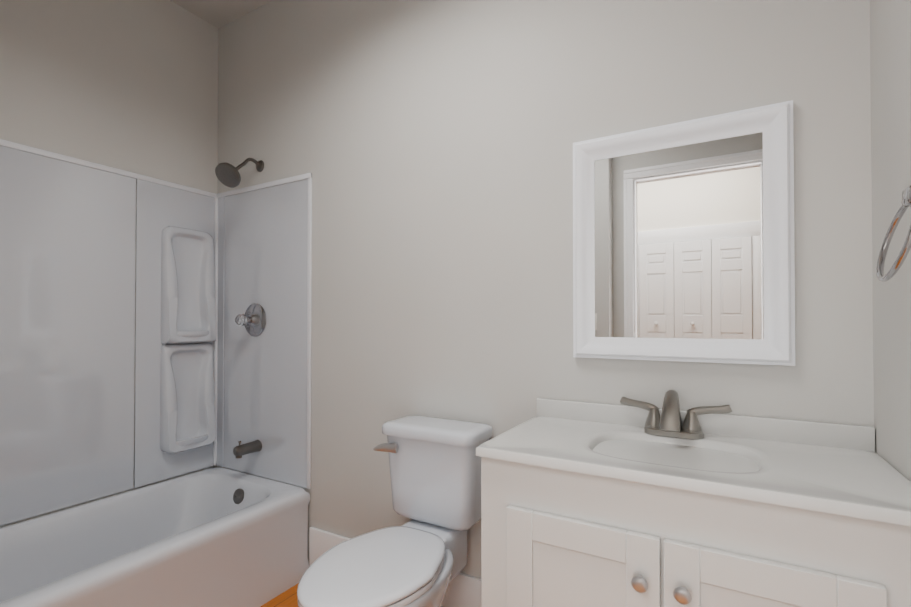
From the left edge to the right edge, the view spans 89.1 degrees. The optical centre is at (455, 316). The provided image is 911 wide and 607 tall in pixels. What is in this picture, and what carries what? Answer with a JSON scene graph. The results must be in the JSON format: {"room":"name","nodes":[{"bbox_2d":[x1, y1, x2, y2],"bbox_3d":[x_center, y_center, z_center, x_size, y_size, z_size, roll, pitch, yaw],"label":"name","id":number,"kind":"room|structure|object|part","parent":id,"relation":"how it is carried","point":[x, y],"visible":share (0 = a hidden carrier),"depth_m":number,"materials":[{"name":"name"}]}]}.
{"room":"bathroom","nodes":[
{"label":"bathroom","id":0,"kind":"room"},
{"bbox_2d":[0,0,217,527],"bbox_3d":[-1.863,-0.206,1.829,0.100,2.890,1.880,0,-1,30],"label":"wall","id":1,"kind":"structure","parent":0,"point":[129,85],"depth_m":2.19,"materials":[{"name":"paint"}]},
{"bbox_2d":[0,146,307,525],"bbox_3d":[-1.419,0.072,1.755,0.740,1.507,1.560,0,-1,30],"label":"wall","id":2,"kind":"structure","parent":1,"relation":"attached to","point":[80,325],"depth_m":2.18,"materials":[{"name":"grey plastic"}]},
{"bbox_2d":[0,139,311,488],"bbox_3d":[-1.411,0.061,1.751,0.756,1.529,1.560,0,-1,30],"label":"trim","id":3,"kind":"structure","parent":2,"relation":"attached to","point":[37,151],"depth_m":2.24,"materials":[{"name":"white plastic"}]},
{"bbox_2d":[160,226,215,453],"bbox_3d":[-1.398,0.116,2.446,0.074,1.170,0.269,0,-1,30],"label":"caddy","id":4,"kind":"object","parent":2,"relation":"attached to","point":[187,400],"visible":1,"depth_m":2.45,"materials":[{"name":"grey plastic"}]},
{"bbox_2d":[215,158,265,457],"bbox_3d":[-1.107,-0.059,2.340,0.186,1.532,0.238,0,-1,30],"label":"shower fixtures","id":5,"kind":"object","parent":2,"relation":"attached to","point":[253,319],"visible":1,"depth_m":2.36,"materials":[{"name":"silver metal"}]},
{"bbox_3d":[-1.096,0.017,2.369,0.062,0.059,0.054,0,-1,30],"label":"knob","id":6,"kind":"part","parent":5,"relation":"part of","materials":[{"name":"clear plastic"}]},
{"bbox_3d":[-1.066,0.666,2.359,0.062,0.082,0.137,0,-1,30],"label":"spout","id":7,"kind":"part","parent":5,"relation":"part of","materials":[{"name":"silver metal"}]},
{"bbox_2d":[170,0,272,27],"bbox_3d":[-0.572,-1.708,1.162,3.020,0.100,1.980,0,-1,30],"label":"ceiling","id":8,"kind":"structure","parent":0,"point":[218,13],"depth_m":2.47,"materials":[{"name":"grey paint"}]},
{"bbox_2d":[260,583,298,606],"bbox_3d":[-0.572,1.282,1.129,3.020,0.100,1.980,0,-1,30],"label":"floor","id":9,"kind":"structure","parent":0,"point":[288,598],"depth_m":2.02,"materials":[{"name":"brown wood"}]},
{"bbox_2d":[0,467,309,606],"bbox_3d":[-1.402,1.033,1.753,0.753,0.412,1.520,0,-1,30],"label":"tub","id":10,"kind":"object","parent":9,"relation":"on","point":[218,537],"visible":0.96,"depth_m":1.94,"materials":[{"name":"grey ceramic"}]},
{"bbox_2d":[297,415,491,606],"bbox_3d":[-0.200,0.816,1.516,0.400,0.839,0.721,0,-1,30],"label":"toilet","id":11,"kind":"object","parent":9,"relation":"on","point":[420,559],"visible":0.96,"depth_m":1.60,"materials":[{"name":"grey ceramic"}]},
{"bbox_3d":[-0.249,0.789,1.425,0.380,0.018,0.510,0,-1,30],"label":"seat","id":12,"kind":"part","parent":11,"relation":"part of","materials":[{"name":"white plastic"}]},
{"bbox_3d":[-0.246,0.773,1.430,0.380,0.046,0.526,0,-1,30],"label":"lid","id":13,"kind":"part","parent":11,"relation":"part of","materials":[{"name":"white plastic"}]},
{"bbox_3d":[-0.259,0.486,1.724,0.096,0.034,0.038,0,-1,30],"label":"lever","id":14,"kind":"part","parent":11,"relation":"part of","materials":[{"name":"grey metal"}]},
{"bbox_3d":[-0.070,0.422,1.741,0.394,0.046,0.209,0,-1,30],"label":"tank lid","id":15,"kind":"part","parent":11,"relation":"part of","materials":[{"name":"grey ceramic"}]},
{"bbox_3d":[-0.068,0.608,1.742,0.370,0.324,0.183,0,-1,30],"label":"tank","id":16,"kind":"part","parent":11,"relation":"part of","materials":[{"name":"grey ceramic"}]},
{"bbox_2d":[476,390,910,606],"bbox_3d":[0.565,0.724,1.206,0.915,1.016,0.519,0,-1,30],"label":"bathroom vanity","id":17,"kind":"object","parent":9,"relation":"on","point":[637,503],"visible":1,"depth_m":1.07,"materials":[{"name":"grey paint"}]},
{"bbox_2d":[620,390,731,439],"bbox_3d":[0.634,0.286,1.358,0.308,0.136,0.133,0,-1,30],"label":"faucet","id":18,"kind":"object","parent":17,"relation":"on","point":[644,420],"depth_m":1.37,"materials":[{"name":"silver metal"}]},
{"bbox_2d":[216,0,873,578],"bbox_3d":[-0.104,-0.204,1.960,3.020,2.890,0.100,0,-1,30],"label":"wall","id":19,"kind":"structure","parent":0,"point":[428,144],"depth_m":1.76,"materials":[{"name":"paint"}]},
{"bbox_2d":[309,527,480,606],"bbox_3d":[-0.203,1.123,1.928,1.145,0.235,0.028,0,-1,30],"label":"baseboard","id":20,"kind":"structure","parent":19,"relation":"attached to","point":[463,590],"depth_m":1.82,"materials":[{"name":"white paint"}]},
{"bbox_2d":[573,100,794,365],"bbox_3d":[0.672,-0.231,1.438,0.617,0.738,0.033,0,-1,30],"label":"mirror","id":21,"kind":"object","parent":19,"relation":"attached to","point":[683,241],"visible":1,"depth_m":1.42,"materials":[{"name":"white paint"}]},
{"bbox_3d":[0.678,-0.231,1.448,0.485,0.606,0.007,0,-1,30],"label":"glass","id":22,"kind":"part","parent":21,"relation":"part of","materials":[{"name":"white"}]},
{"bbox_2d":[870,0,910,481],"bbox_3d":[0.669,-0.222,0.375,0.100,2.890,1.880,0,-1,30],"label":"wall","id":23,"kind":"structure","parent":0,"point":[890,48],"depth_m":1.08,"materials":[{"name":"paint"}]},
{"bbox_2d":[876,185,910,281],"bbox_3d":[0.833,-0.156,0.846,0.085,0.180,0.159,0,-1,30],"label":"towel ring","id":24,"kind":"object","parent":23,"relation":"attached to","point":[906,246],"visible":1,"depth_m":0.86,"materials":[{"name":"silver metal"}]}
]}

